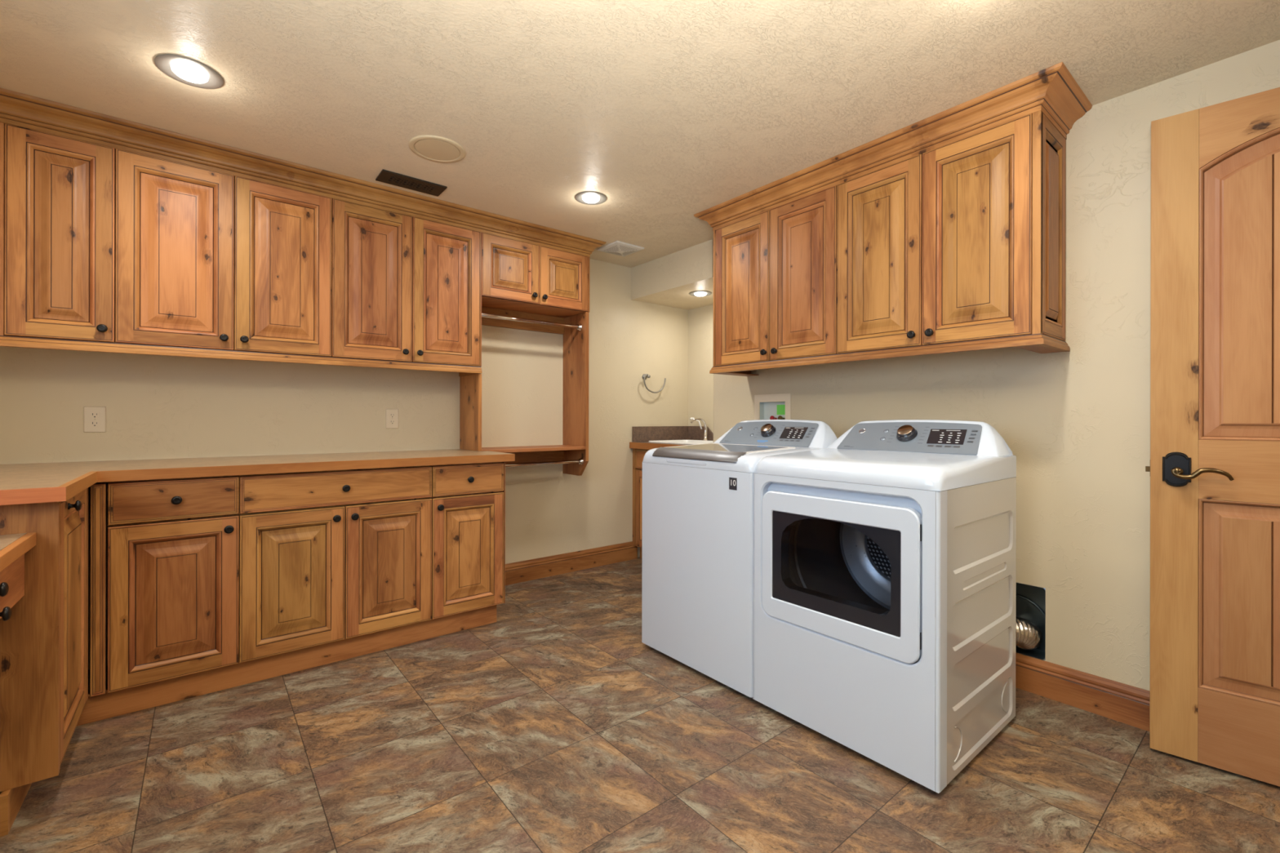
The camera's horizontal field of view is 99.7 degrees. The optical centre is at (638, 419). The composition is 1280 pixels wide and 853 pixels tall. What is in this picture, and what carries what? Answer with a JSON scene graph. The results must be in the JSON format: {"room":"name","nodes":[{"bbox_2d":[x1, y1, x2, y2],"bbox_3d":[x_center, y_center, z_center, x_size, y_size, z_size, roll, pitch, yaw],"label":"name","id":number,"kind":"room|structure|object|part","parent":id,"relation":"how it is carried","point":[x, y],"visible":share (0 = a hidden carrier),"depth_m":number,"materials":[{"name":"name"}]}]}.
{"room":"laundry room","nodes":[
{"label":"laundry room","id":0,"kind":"room"},
{"bbox_2d":[0,258,688,670],"bbox_3d":[-1.248,-0.050,3.412,4.446,2.314,0.120,0,0,-39],"label":"wall","id":1,"kind":"structure","parent":0,"point":[157,406],"depth_m":3.19,"materials":[{"name":"beige paint"}]},
{"bbox_2d":[0,122,115,342],"bbox_3d":[-2.486,-0.746,2.118,0.647,0.862,0.332,0,0,-39],"label":"upper cabinet","id":2,"kind":"object","parent":1,"relation":"attached to","point":[58,193],"visible":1,"depth_m":2.11,"materials":[{"name":"brown wood"}]},
{"bbox_3d":[-2.167,-0.367,2.181,0.033,0.033,0.028,0,0,-39],"label":"knob","id":3,"kind":"part","parent":2,"relation":"part of","materials":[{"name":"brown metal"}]},
{"bbox_2d":[0,88,605,257],"bbox_3d":[-1.532,-1.158,2.856,3.058,0.098,0.383,0,0,-39],"label":"crown molding","id":4,"kind":"structure","parent":2,"relation":"attached to","point":[16,108],"depth_m":2.48,"materials":[{"name":"brown wood"}]},
{"bbox_2d":[83,406,106,432],"bbox_3d":[-2.409,0.000,2.392,0.071,0.115,0.008,0,0,-39],"label":"wall outlet","id":5,"kind":"object","parent":1,"relation":"attached to","point":[94,417],"visible":1,"depth_m":2.39,"materials":[{"name":"beige plastic"}]},
{"bbox_2d":[88,421,100,426],"bbox_3d":[-2.408,0.020,2.390,0.034,0.027,0.002,0,0,-39],"label":"receptacle","id":6,"kind":"object","parent":5,"relation":"attached to","point":[91,424],"depth_m":2.39,"materials":[{"name":"beige plastic"}]},
{"bbox_2d":[88,412,100,417],"bbox_3d":[-2.408,-0.019,2.390,0.034,0.027,0.002,0,0,-39],"label":"receptacle","id":7,"kind":"object","parent":5,"relation":"attached to","point":[91,415],"depth_m":2.39,"materials":[{"name":"beige plastic"}]},
{"bbox_2d":[115,148,234,351],"bbox_3d":[-2.082,-0.745,2.444,0.392,0.862,0.332,0,0,-39],"label":"upper cabinet","id":8,"kind":"object","parent":1,"relation":"attached to","point":[175,258],"visible":0.99,"depth_m":2.33,"materials":[{"name":"brown wood"}]},
{"bbox_3d":[-1.864,-0.367,2.426,0.033,0.033,0.028,0,0,-39],"label":"knob","id":9,"kind":"part","parent":8,"relation":"part of","materials":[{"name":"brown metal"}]},
{"bbox_2d":[234,176,331,356],"bbox_3d":[-1.777,-0.745,2.691,0.392,0.862,0.332,0,0,-39],"label":"upper cabinet","id":10,"kind":"object","parent":1,"relation":"attached to","point":[282,235],"visible":0.98,"depth_m":2.57,"materials":[{"name":"brown wood"}]},
{"bbox_3d":[-1.806,-0.367,2.473,0.033,0.033,0.028,0,0,-39],"label":"knob","id":11,"kind":"part","parent":10,"relation":"part of","materials":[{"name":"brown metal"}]},
{"bbox_2d":[385,408,398,428],"bbox_3d":[-1.447,-0.004,3.169,0.071,0.115,0.008,0,0,-39],"label":"wall outlet","id":12,"kind":"object","parent":1,"relation":"attached to","point":[391,415],"visible":1,"depth_m":3.17,"materials":[{"name":"beige plastic"}]},
{"bbox_2d":[389,419,395,424],"bbox_3d":[-1.446,0.016,3.167,0.034,0.027,0.002,0,0,-39],"label":"receptacle","id":13,"kind":"object","parent":12,"relation":"attached to","point":[391,421],"depth_m":3.17,"materials":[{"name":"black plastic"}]},
{"bbox_2d":[389,413,395,417],"bbox_3d":[-1.446,-0.023,3.167,0.034,0.027,0.002,0,0,-39],"label":"receptacle","id":14,"kind":"object","parent":12,"relation":"attached to","point":[391,415],"depth_m":3.17,"materials":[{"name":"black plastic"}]},
{"bbox_2d":[331,198,481,366],"bbox_3d":[-1.321,-0.744,3.059,0.781,0.862,0.332,0,0,-39],"label":"upper cabinet","id":15,"kind":"object","parent":1,"relation":"attached to","point":[405,287],"visible":0.99,"depth_m":2.92,"materials":[{"name":"brown wood"}]},
{"bbox_2d":[0,335,481,376],"bbox_3d":[-1.885,-0.293,2.615,2.209,0.040,0.316,0,0,-39],"label":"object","id":16,"kind":"object","parent":15,"relation":"attached to","point":[5,340],"visible":1,"depth_m":2.42,"materials":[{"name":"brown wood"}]},
{"bbox_3d":[-1.393,-0.714,2.837,0.386,0.797,0.020,0,0,-39],"label":"door","id":17,"kind":"part","parent":15,"relation":"part of","materials":[{"name":"brown wood"}]},
{"bbox_3d":[-1.259,-0.364,2.914,0.033,0.033,0.028,0,0,-39],"label":"knob","id":18,"kind":"part","parent":15,"relation":"part of","materials":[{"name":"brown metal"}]},
{"bbox_3d":[-1.201,-0.364,2.961,0.033,0.033,0.028,0,0,-39],"label":"knob","id":19,"kind":"part","parent":15,"relation":"part of","materials":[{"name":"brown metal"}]},
{"bbox_3d":[-1.091,-0.713,3.080,0.384,0.797,0.020,0,0,-39],"label":"door","id":20,"kind":"part","parent":15,"relation":"part of","materials":[{"name":"brown wood"}]},
{"bbox_2d":[459,306,588,475],"bbox_3d":[-0.737,-0.171,3.550,0.778,1.119,0.305,0,0,-39],"label":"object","id":21,"kind":"object","parent":1,"relation":"attached to","point":[575,446],"visible":0.79,"depth_m":3.70,"materials":[{"name":"brown wood"}]},
{"bbox_3d":[-1.034,-0.042,3.315,0.020,0.458,0.298,0,0,-39],"label":"panel","id":22,"kind":"part","parent":21,"relation":"part of","materials":[{"name":"brown wood"}]},
{"bbox_2d":[481,312,582,330],"bbox_3d":[-0.692,-0.635,3.490,0.736,0.048,0.048,0,0,-39],"label":"closet rod","id":23,"kind":"object","parent":21,"relation":"attached to","point":[579,326],"visible":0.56,"depth_m":3.46,"materials":[{"name":"silver metal"}]},
{"bbox_2d":[481,444,586,453],"bbox_3d":[-0.740,0.194,3.549,0.732,0.020,0.305,0,0,-39],"label":"shelf","id":24,"kind":"object","parent":21,"relation":"attached to","point":[575,448],"depth_m":3.51,"materials":[{"name":"brown wood"}]},
{"bbox_2d":[505,457,583,467],"bbox_3d":[-0.680,0.287,3.472,0.738,0.048,0.048,0,0,-39],"label":"closet rod","id":25,"kind":"object","parent":21,"relation":"attached to","point":[580,461],"visible":0.56,"depth_m":3.50,"materials":[{"name":"silver metal"}]},
{"bbox_3d":[-0.446,-0.170,3.789,0.024,1.119,0.300,0,0,-39],"label":"panel","id":26,"kind":"part","parent":21,"relation":"part of","materials":[{"name":"brown wood"}]},
{"bbox_2d":[481,231,589,317],"bbox_3d":[-0.719,-0.952,3.545,0.766,0.442,0.332,0,0,-39],"label":"upper cabinet","id":27,"kind":"object","parent":1,"relation":"attached to","point":[517,275],"visible":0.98,"depth_m":3.43,"materials":[{"name":"brown wood"}]},
{"bbox_3d":[-0.787,-0.923,3.326,0.381,0.377,0.020,0,0,-39],"label":"door","id":28,"kind":"part","parent":27,"relation":"part of","materials":[{"name":"brown wood"}]},
{"bbox_3d":[-0.655,-0.783,3.401,0.033,0.033,0.028,0,0,-39],"label":"knob","id":29,"kind":"part","parent":27,"relation":"part of","materials":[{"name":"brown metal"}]},
{"bbox_3d":[-0.600,-0.781,3.446,0.033,0.033,0.028,0,0,-39],"label":"knob","id":30,"kind":"part","parent":27,"relation":"part of","materials":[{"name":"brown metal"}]},
{"bbox_3d":[-0.492,-0.922,3.564,0.370,0.377,0.020,0,0,-39],"label":"door","id":31,"kind":"part","parent":27,"relation":"part of","materials":[{"name":"brown wood"}]},
{"bbox_2d":[505,541,637,585],"bbox_3d":[-0.567,1.039,3.875,1.410,0.139,0.017,0,0,-39],"label":"baseboard","id":32,"kind":"structure","parent":1,"relation":"attached to","point":[550,566],"depth_m":3.91,"materials":[{"name":"brown wood"}]},
{"bbox_2d":[642,373,666,393],"bbox_3d":[0.117,-0.291,4.398,0.235,0.156,0.060,0,0,-39],"label":"towel ring","id":33,"kind":"object","parent":1,"relation":"attached to","point":[645,376],"visible":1,"depth_m":4.35,"materials":[{"name":"silver metal"}]},
{"bbox_3d":[0.064,-0.345,4.356,0.048,0.048,0.060,0,0,-39],"label":"wall post","id":34,"kind":"part","parent":33,"relation":"part of","materials":[{"name":"silver metal"}]},
{"bbox_2d":[631,426,713,441],"bbox_3d":[0.311,0.119,4.338,0.616,0.122,0.398,0,0,-39],"label":"backsplash","id":35,"kind":"structure","parent":1,"relation":"attached to","point":[640,433],"depth_m":4.49,"materials":[{"name":"stone"}]},
{"bbox_2d":[0,557,1279,852],"bbox_3d":[0.665,1.161,1.040,4.446,0.100,6.219,0,0,-39],"label":"floor","id":36,"kind":"structure","parent":0,"point":[548,726],"depth_m":1.68,"materials":[{"name":"tile"}]},
{"bbox_2d":[0,782,31,836],"bbox_3d":[-2.078,1.053,1.512,0.526,0.106,0.611,0,0,-39],"label":"toe kick","id":37,"kind":"object","parent":36,"relation":"on","point":[11,800],"visible":0.47,"depth_m":1.46,"materials":[{"name":"brown wood"}]},
{"bbox_2d":[0,532,36,621],"bbox_3d":[-1.488,0.709,0.825,0.578,0.796,1.252,0,0,-39],"label":"desk","id":38,"kind":"object","parent":36,"relation":"on","point":[13,548],"visible":1,"depth_m":1.37,"materials":[{"name":"brown laminate"}]},
{"bbox_3d":[-1.471,0.392,1.242,0.028,0.033,0.033,0,0,-39],"label":"knob","id":39,"kind":"part","parent":38,"relation":"part of","materials":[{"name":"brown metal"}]},
{"bbox_3d":[-1.487,0.455,1.261,0.028,0.033,0.033,0,0,-39],"label":"knob","id":40,"kind":"part","parent":38,"relation":"part of","materials":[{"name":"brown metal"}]},
{"bbox_2d":[0,483,106,791],"bbox_3d":[-2.030,0.614,1.555,0.654,0.771,0.562,0,0,-39],"label":"base cabinet","id":41,"kind":"object","parent":36,"relation":"on","point":[44,640],"depth_m":1.51,"materials":[{"name":"brown wood"}]},
{"bbox_3d":[-1.880,0.614,1.338,0.614,0.771,0.038,0,0,-39],"label":"panel","id":42,"kind":"part","parent":41,"relation":"part of","materials":[{"name":"brown wood"}]},
{"bbox_3d":[-1.812,0.615,1.722,0.020,0.763,0.467,0,0,-39],"label":"door","id":43,"kind":"part","parent":41,"relation":"part of","materials":[{"name":"brown wood"}]},
{"bbox_3d":[-1.721,0.264,1.648,0.028,0.033,0.033,0,0,-39],"label":"knob","id":44,"kind":"part","parent":41,"relation":"part of","materials":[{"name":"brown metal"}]},
{"bbox_3d":[-1.961,0.616,1.958,0.040,0.764,0.020,0,0,-39],"label":"filler strip","id":45,"kind":"part","parent":41,"relation":"part of","materials":[{"name":"brown wood"}]},
{"bbox_2d":[107,475,239,693],"bbox_3d":[-1.975,0.614,2.322,0.388,0.771,0.660,0,0,-39],"label":"base cabinet","id":46,"kind":"object","parent":36,"relation":"on","point":[173,544],"visible":0.99,"depth_m":2.08,"materials":[{"name":"brown wood"}]},
{"bbox_3d":[-1.791,0.310,2.095,0.384,0.152,0.020,0,0,-39],"label":"drawer","id":47,"kind":"part","parent":46,"relation":"part of","materials":[{"name":"brown wood"}]},
{"bbox_3d":[-1.776,0.310,2.076,0.033,0.033,0.028,0,0,-39],"label":"knob","id":48,"kind":"part","parent":46,"relation":"part of","materials":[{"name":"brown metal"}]},
{"bbox_3d":[-1.652,0.443,2.177,0.033,0.033,0.028,0,0,-39],"label":"knob","id":49,"kind":"part","parent":46,"relation":"part of","materials":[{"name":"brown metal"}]},
{"bbox_2d":[76,604,496,725],"bbox_3d":[-1.600,1.054,2.660,1.647,0.106,0.575,0,0,-39],"label":"board","id":50,"kind":"object","parent":36,"relation":"on","point":[111,704],"visible":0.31,"depth_m":2.31,"materials":[{"name":"brown wood"}]},
{"bbox_2d":[239,465,431,662],"bbox_3d":[-1.522,0.615,2.688,0.776,0.771,0.660,0,0,-39],"label":"base cabinet","id":51,"kind":"object","parent":36,"relation":"on","point":[326,557],"visible":0.99,"depth_m":2.41,"materials":[{"name":"brown wood"}]},
{"bbox_2d":[0,448,515,505],"bbox_3d":[-1.584,0.206,2.278,2.254,0.039,1.220,0,0,-39],"label":"countertop","id":52,"kind":"structure","parent":51,"relation":"on","point":[36,482],"depth_m":2.22,"materials":[{"name":"brown laminate"}]},
{"bbox_3d":[-1.490,0.697,2.339,0.384,0.604,0.020,0,0,-39],"label":"door","id":53,"kind":"part","parent":51,"relation":"part of","materials":[{"name":"brown wood"}]},
{"bbox_3d":[-1.339,0.311,2.461,0.772,0.152,0.020,0,0,-39],"label":"drawer","id":54,"kind":"part","parent":51,"relation":"part of","materials":[{"name":"brown wood"}]},
{"bbox_3d":[-1.353,0.443,2.418,0.033,0.033,0.028,0,0,-39],"label":"knob","id":55,"kind":"part","parent":51,"relation":"part of","materials":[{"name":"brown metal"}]},
{"bbox_3d":[-1.323,0.311,2.442,0.033,0.033,0.028,0,0,-39],"label":"knob","id":56,"kind":"part","parent":51,"relation":"part of","materials":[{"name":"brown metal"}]},
{"bbox_3d":[-1.296,0.443,2.464,0.033,0.033,0.028,0,0,-39],"label":"knob","id":57,"kind":"part","parent":51,"relation":"part of","materials":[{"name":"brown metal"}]},
{"bbox_3d":[-1.188,0.697,2.582,0.385,0.604,0.020,0,0,-39],"label":"door","id":58,"kind":"part","parent":51,"relation":"part of","materials":[{"name":"brown wood"}]},
{"bbox_2d":[431,462,505,619],"bbox_3d":[-1.069,0.615,3.054,0.390,0.771,0.660,0,0,-39],"label":"base cabinet","id":59,"kind":"object","parent":36,"relation":"on","point":[468,500],"visible":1,"depth_m":2.81,"materials":[{"name":"brown wood"}]},
{"bbox_3d":[-0.995,0.442,2.708,0.033,0.033,0.028,0,0,-39],"label":"knob","id":60,"kind":"part","parent":59,"relation":"part of","materials":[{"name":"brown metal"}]},
{"bbox_3d":[-0.887,0.312,2.825,0.381,0.152,0.020,0,0,-39],"label":"drawer","id":61,"kind":"part","parent":59,"relation":"part of","materials":[{"name":"brown wood"}]},
{"bbox_3d":[-0.874,0.312,2.805,0.033,0.033,0.028,0,0,-39],"label":"knob","id":62,"kind":"part","parent":59,"relation":"part of","materials":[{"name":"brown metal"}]},
{"bbox_2d":[632,448,648,558],"bbox_3d":[0.446,0.671,4.142,0.634,0.878,0.872,0,0,-39],"label":"base cabinet","id":63,"kind":"object","parent":36,"relation":"on","point":[638,455],"visible":0.06,"depth_m":4.25,"materials":[{"name":"brown wood"}]},
{"bbox_3d":[0.109,0.698,4.116,0.020,0.607,0.414,0,0,-39],"label":"door","id":64,"kind":"part","parent":63,"relation":"part of","materials":[{"name":"brown wood"}]},
{"bbox_3d":[0.110,0.312,4.116,0.020,0.149,0.414,0,0,-39],"label":"drawer","id":65,"kind":"part","parent":63,"relation":"part of","materials":[{"name":"brown wood"}]},
{"bbox_2d":[629,441,690,449],"bbox_3d":[0.450,0.205,4.143,0.643,0.049,0.876,0,0,-39],"label":"countertop","id":66,"kind":"structure","parent":63,"relation":"on","point":[635,445],"depth_m":4.11,"materials":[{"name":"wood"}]},
{"bbox_2d":[648,439,713,444],"bbox_3d":[0.443,0.299,4.140,0.448,0.263,0.695,0,0,-39],"label":"sink","id":67,"kind":"object","parent":66,"relation":"in","point":[691,442],"visible":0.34,"depth_m":4.34,"materials":[{"name":"white ceramic"}]},
{"bbox_2d":[689,417,707,439],"bbox_3d":[0.461,0.081,4.446,0.157,0.197,0.190,0,0,-39],"label":"faucet","id":68,"kind":"object","parent":66,"relation":"on","point":[692,419],"visible":0.94,"depth_m":4.41,"materials":[{"name":"silver metal"}]},
{"bbox_3d":[0.472,0.033,4.497,0.048,0.100,0.124,0,0,-39],"label":"handle","id":69,"kind":"part","parent":68,"relation":"part of","materials":[{"name":"silver metal"}]},
{"bbox_3d":[0.486,0.033,4.399,0.146,0.096,0.022,0,0,-21],"label":"spout","id":70,"kind":"part","parent":68,"relation":"part of","materials":[{"name":"silver metal"}]},
{"bbox_2d":[641,419,837,697],"bbox_3d":[0.481,0.555,2.582,0.663,1.111,0.687,0,0,-39],"label":"washing machine","id":71,"kind":"object","parent":36,"relation":"on","point":[697,518],"visible":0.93,"depth_m":2.36,"materials":[{"name":"white metal"}]},
{"bbox_3d":[0.406,0.135,2.521,0.367,0.020,0.524,0,0,-39],"label":"lid","id":72,"kind":"part","parent":71,"relation":"part of","materials":[{"name":"white plastic"}]},
{"bbox_3d":[0.653,0.068,2.720,0.133,0.117,0.548,0,0,-39],"label":"control panel","id":73,"kind":"part","parent":71,"relation":"part of","materials":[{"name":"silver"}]},
{"bbox_2d":[752,419,1016,793],"bbox_3d":[0.913,0.556,2.046,0.665,1.111,0.688,0,0,-39],"label":"dryer","id":74,"kind":"object","parent":36,"relation":"on","point":[885,553],"visible":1,"depth_m":1.81,"materials":[{"name":"white metal"}]},
{"bbox_3d":[0.664,0.507,1.849,0.029,0.472,0.584,0,0,-39],"label":"door","id":75,"kind":"part","parent":74,"relation":"part of","materials":[{"name":"white metal"}]},
{"bbox_3d":[0.679,0.650,1.857,0.055,0.879,0.688,0,0,-39],"label":"panel","id":76,"kind":"part","parent":74,"relation":"part of","materials":[{"name":"white metal"}]},
{"bbox_3d":[1.055,0.507,2.160,0.001,0.300,0.300,0,0,-39],"label":"plate","id":77,"kind":"part","parent":74,"relation":"part of","materials":[{"name":"grey metal"}]},
{"bbox_3d":[1.086,0.069,2.184,0.133,0.117,0.548,0,0,-39],"label":"control panel","id":78,"kind":"part","parent":74,"relation":"part of","materials":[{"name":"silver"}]},
{"bbox_2d":[0,0,1279,267],"bbox_3d":[0.670,-1.253,1.040,4.446,0.100,6.219,0,0,-39],"label":"ceiling","id":79,"kind":"structure","parent":0,"point":[672,112],"depth_m":1.88,"materials":[{"name":"beige paint"}]},
{"bbox_2d":[154,53,223,88],"bbox_3d":[-1.559,-1.196,1.876,0.184,0.023,0.184,0,0,-39],"label":"recessed light","id":80,"kind":"object","parent":79,"relation":"in","point":[184,69],"visible":1,"depth_m":1.86,"materials":[{"name":"white glass"}]},
{"bbox_2d":[375,168,447,196],"bbox_3d":[-1.158,-1.202,2.755,0.310,0.006,0.140,0,0,-39],"label":"ceiling vent","id":81,"kind":"object","parent":79,"relation":"in","point":[386,176],"visible":1,"depth_m":2.74,"materials":[{"name":"black metal"}]},
{"bbox_2d":[408,134,465,162],"bbox_3d":[-0.898,-1.202,2.409,0.238,0.008,0.238,0,0,-39],"label":"ceiling speaker","id":82,"kind":"object","parent":79,"relation":"attached to","point":[432,148],"visible":1,"depth_m":2.39,"materials":[{"name":"beige plastic"}]},
{"bbox_2d":[414,139,459,160],"bbox_3d":[-0.898,-1.200,2.409,0.189,0.005,0.189,0,0,-39],"label":"grille","id":83,"kind":"object","parent":82,"relation":"attached to","point":[429,149],"depth_m":2.40,"materials":[{"name":"beige plastic"}]},
{"bbox_2d":[575,191,606,204],"bbox_3d":[-0.261,-1.193,2.936,0.170,0.023,0.170,0,0,-39],"label":"recessed light","id":84,"kind":"object","parent":79,"relation":"in","point":[584,197],"visible":1,"depth_m":2.91,"materials":[{"name":"white glass"}]},
{"bbox_2d":[597,240,644,256],"bbox_3d":[-0.129,-1.191,3.801,0.236,0.026,0.236,0,0,-39],"label":"ceiling vent","id":85,"kind":"object","parent":79,"relation":"in","point":[617,247],"visible":1,"depth_m":3.76,"materials":[{"name":"white"}]},
{"bbox_2d":[631,239,713,310],"bbox_3d":[0.459,-1.076,4.147,0.630,0.254,0.879,0,0,-39],"label":"soffit","id":86,"kind":"structure","parent":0,"point":[668,280],"depth_m":3.97,"materials":[{"name":"beige paint"}]},
{"bbox_2d":[688,290,711,296],"bbox_3d":[0.463,-0.938,4.062,0.170,0.023,0.170,0,0,-39],"label":"recessed light","id":87,"kind":"object","parent":86,"relation":"in","point":[697,293],"visible":1,"depth_m":4.03,"materials":[{"name":"white glass"}]},
{"bbox_2d":[688,304,713,433],"bbox_3d":[0.786,-0.045,4.336,0.120,2.314,0.999,0,0,-39],"label":"wall","id":88,"kind":"structure","parent":0,"point":[700,320],"depth_m":4.56,"materials":[{"name":"beige paint"}]},
{"bbox_2d":[713,40,1279,690],"bbox_3d":[2.335,-0.042,1.821,0.630,2.314,5.100,0,0,-39],"label":"wall","id":89,"kind":"structure","parent":0,"point":[1076,423],"depth_m":2.08,"materials":[{"name":"beige paint"}]},
{"bbox_2d":[754,393,791,419],"bbox_3d":[0.805,-0.022,3.232,0.058,0.257,0.262,0,0,-39],"label":"washer outlet box","id":90,"kind":"object","parent":89,"relation":"attached to","point":[779,406],"visible":0.51,"depth_m":3.25,"materials":[{"name":"beige plastic"}]},
{"bbox_2d":[713,185,836,366],"bbox_3d":[0.796,-0.739,2.946,0.350,0.864,0.789,0,0,-39],"label":"upper cabinet","id":91,"kind":"object","parent":89,"relation":"attached to","point":[775,269],"visible":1,"depth_m":2.81,"materials":[{"name":"brown wood"}]},
{"bbox_3d":[0.571,-0.709,3.007,0.020,0.798,0.386,0,0,-39],"label":"door","id":92,"kind":"part","parent":91,"relation":"part of","materials":[{"name":"brown wood"}]},
{"bbox_3d":[0.659,-0.356,2.858,0.028,0.033,0.033,0,0,-39],"label":"knob","id":93,"kind":"part","parent":91,"relation":"part of","materials":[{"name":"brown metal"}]},
{"bbox_3d":[0.702,-0.356,2.805,0.028,0.033,0.033,0,0,-39],"label":"knob","id":94,"kind":"part","parent":91,"relation":"part of","materials":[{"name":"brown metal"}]},
{"bbox_3d":[0.815,-0.708,2.704,0.020,0.798,0.386,0,0,-39],"label":"door","id":95,"kind":"part","parent":91,"relation":"part of","materials":[{"name":"brown wood"}]},
{"bbox_2d":[836,110,1066,354],"bbox_3d":[1.295,-0.738,2.328,0.350,0.864,0.799,0,0,-39],"label":"upper cabinet","id":96,"kind":"object","parent":89,"relation":"attached to","point":[964,239],"visible":1,"depth_m":2.13,"materials":[{"name":"brown wood"}]},
{"bbox_3d":[1.059,-0.708,2.401,0.020,0.798,0.386,0,0,-39],"label":"door","id":97,"kind":"part","parent":96,"relation":"part of","materials":[{"name":"brown wood"}]},
{"bbox_2d":[709,333,1070,376],"bbox_3d":[1.052,-0.288,2.642,0.335,0.040,1.617,0,0,-39],"label":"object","id":98,"kind":"object","parent":96,"relation":"attached to","point":[1040,343],"visible":1,"depth_m":2.26,"materials":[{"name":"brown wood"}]},
{"bbox_2d":[693,62,1092,231],"bbox_3d":[1.027,-1.153,2.620,0.402,0.098,1.751,0,0,-39],"label":"crown molding","id":99,"kind":"structure","parent":96,"relation":"attached to","point":[1053,91],"depth_m":2.19,"materials":[{"name":"brown wood"}]},
{"bbox_3d":[1.141,-0.355,2.261,0.028,0.033,0.033,0,0,-39],"label":"knob","id":100,"kind":"part","parent":96,"relation":"part of","materials":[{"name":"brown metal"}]},
{"bbox_3d":[1.186,-0.355,2.205,0.028,0.033,0.033,0,0,-39],"label":"knob","id":101,"kind":"part","parent":96,"relation":"part of","materials":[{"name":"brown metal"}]},
{"bbox_3d":[1.302,-0.707,2.100,0.020,0.798,0.382,0,0,-39],"label":"door","id":102,"kind":"part","parent":96,"relation":"part of","materials":[{"name":"brown wood"}]},
{"bbox_3d":[1.554,-0.708,2.032,0.316,0.800,0.014,0,0,-39],"label":"panel","id":103,"kind":"part","parent":96,"relation":"part of","materials":[{"name":"brown wood"}]},
{"bbox_2d":[1015,582,1045,659],"bbox_3d":[1.598,0.828,2.321,0.113,0.291,0.280,0,0,-39],"label":"dryer vent box","id":104,"kind":"object","parent":89,"relation":"attached to","point":[1030,601],"visible":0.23,"depth_m":2.29,"materials":[{"name":"grey metal"}]},
{"bbox_2d":[1015,617,1042,649],"bbox_3d":[1.400,0.938,2.289,0.554,0.241,0.176,0,0,8],"label":"vent duct","id":105,"kind":"object","parent":104,"relation":"attached to","point":[1028,636],"visible":0.25,"depth_m":2.19,"materials":[{"name":"silver metal"}]},
{"bbox_2d":[1015,652,1149,731],"bbox_3d":[2.087,1.045,1.610,0.017,0.139,5.080,0,0,-39],"label":"baseboard","id":106,"kind":"structure","parent":89,"relation":"attached to","point":[1128,704],"depth_m":2.07,"materials":[{"name":"brown wood"}]},
{"bbox_2d":[1145,87,1279,786],"bbox_3d":[2.008,0.052,1.532,0.833,2.100,0.095,0,0,42],"label":"door","id":107,"kind":"structure","parent":89,"relation":"in","point":[1214,468],"depth_m":1.71,"materials":[{"name":"brown wood"}]},
{"bbox_3d":[1.758,0.164,1.766,0.067,0.114,0.006,0,0,42],"label":"handle","id":108,"kind":"part","parent":107,"relation":"part of","materials":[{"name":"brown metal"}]},
{"bbox_3d":[1.780,0.171,1.709,0.138,0.039,0.054,0,0,42],"label":"lever","id":109,"kind":"part","parent":107,"relation":"part of","materials":[{"name":"brown metal"}]},
{"bbox_3d":[2.028,0.052,1.551,0.589,2.100,0.035,0,0,42],"label":"rail","id":110,"kind":"part","parent":107,"relation":"part of","materials":[{"name":"brown wood"}]},
{"bbox_3d":[2.024,0.558,1.548,0.589,0.607,0.027,0,0,42],"label":"panel","id":111,"kind":"part","parent":107,"relation":"part of","materials":[{"name":"brown wood"}]},
{"bbox_3d":[2.026,-0.413,1.548,0.589,0.959,0.027,0,0,42],"label":"panel","id":112,"kind":"part","parent":107,"relation":"part of","materials":[{"name":"brown wood"}]}
]}

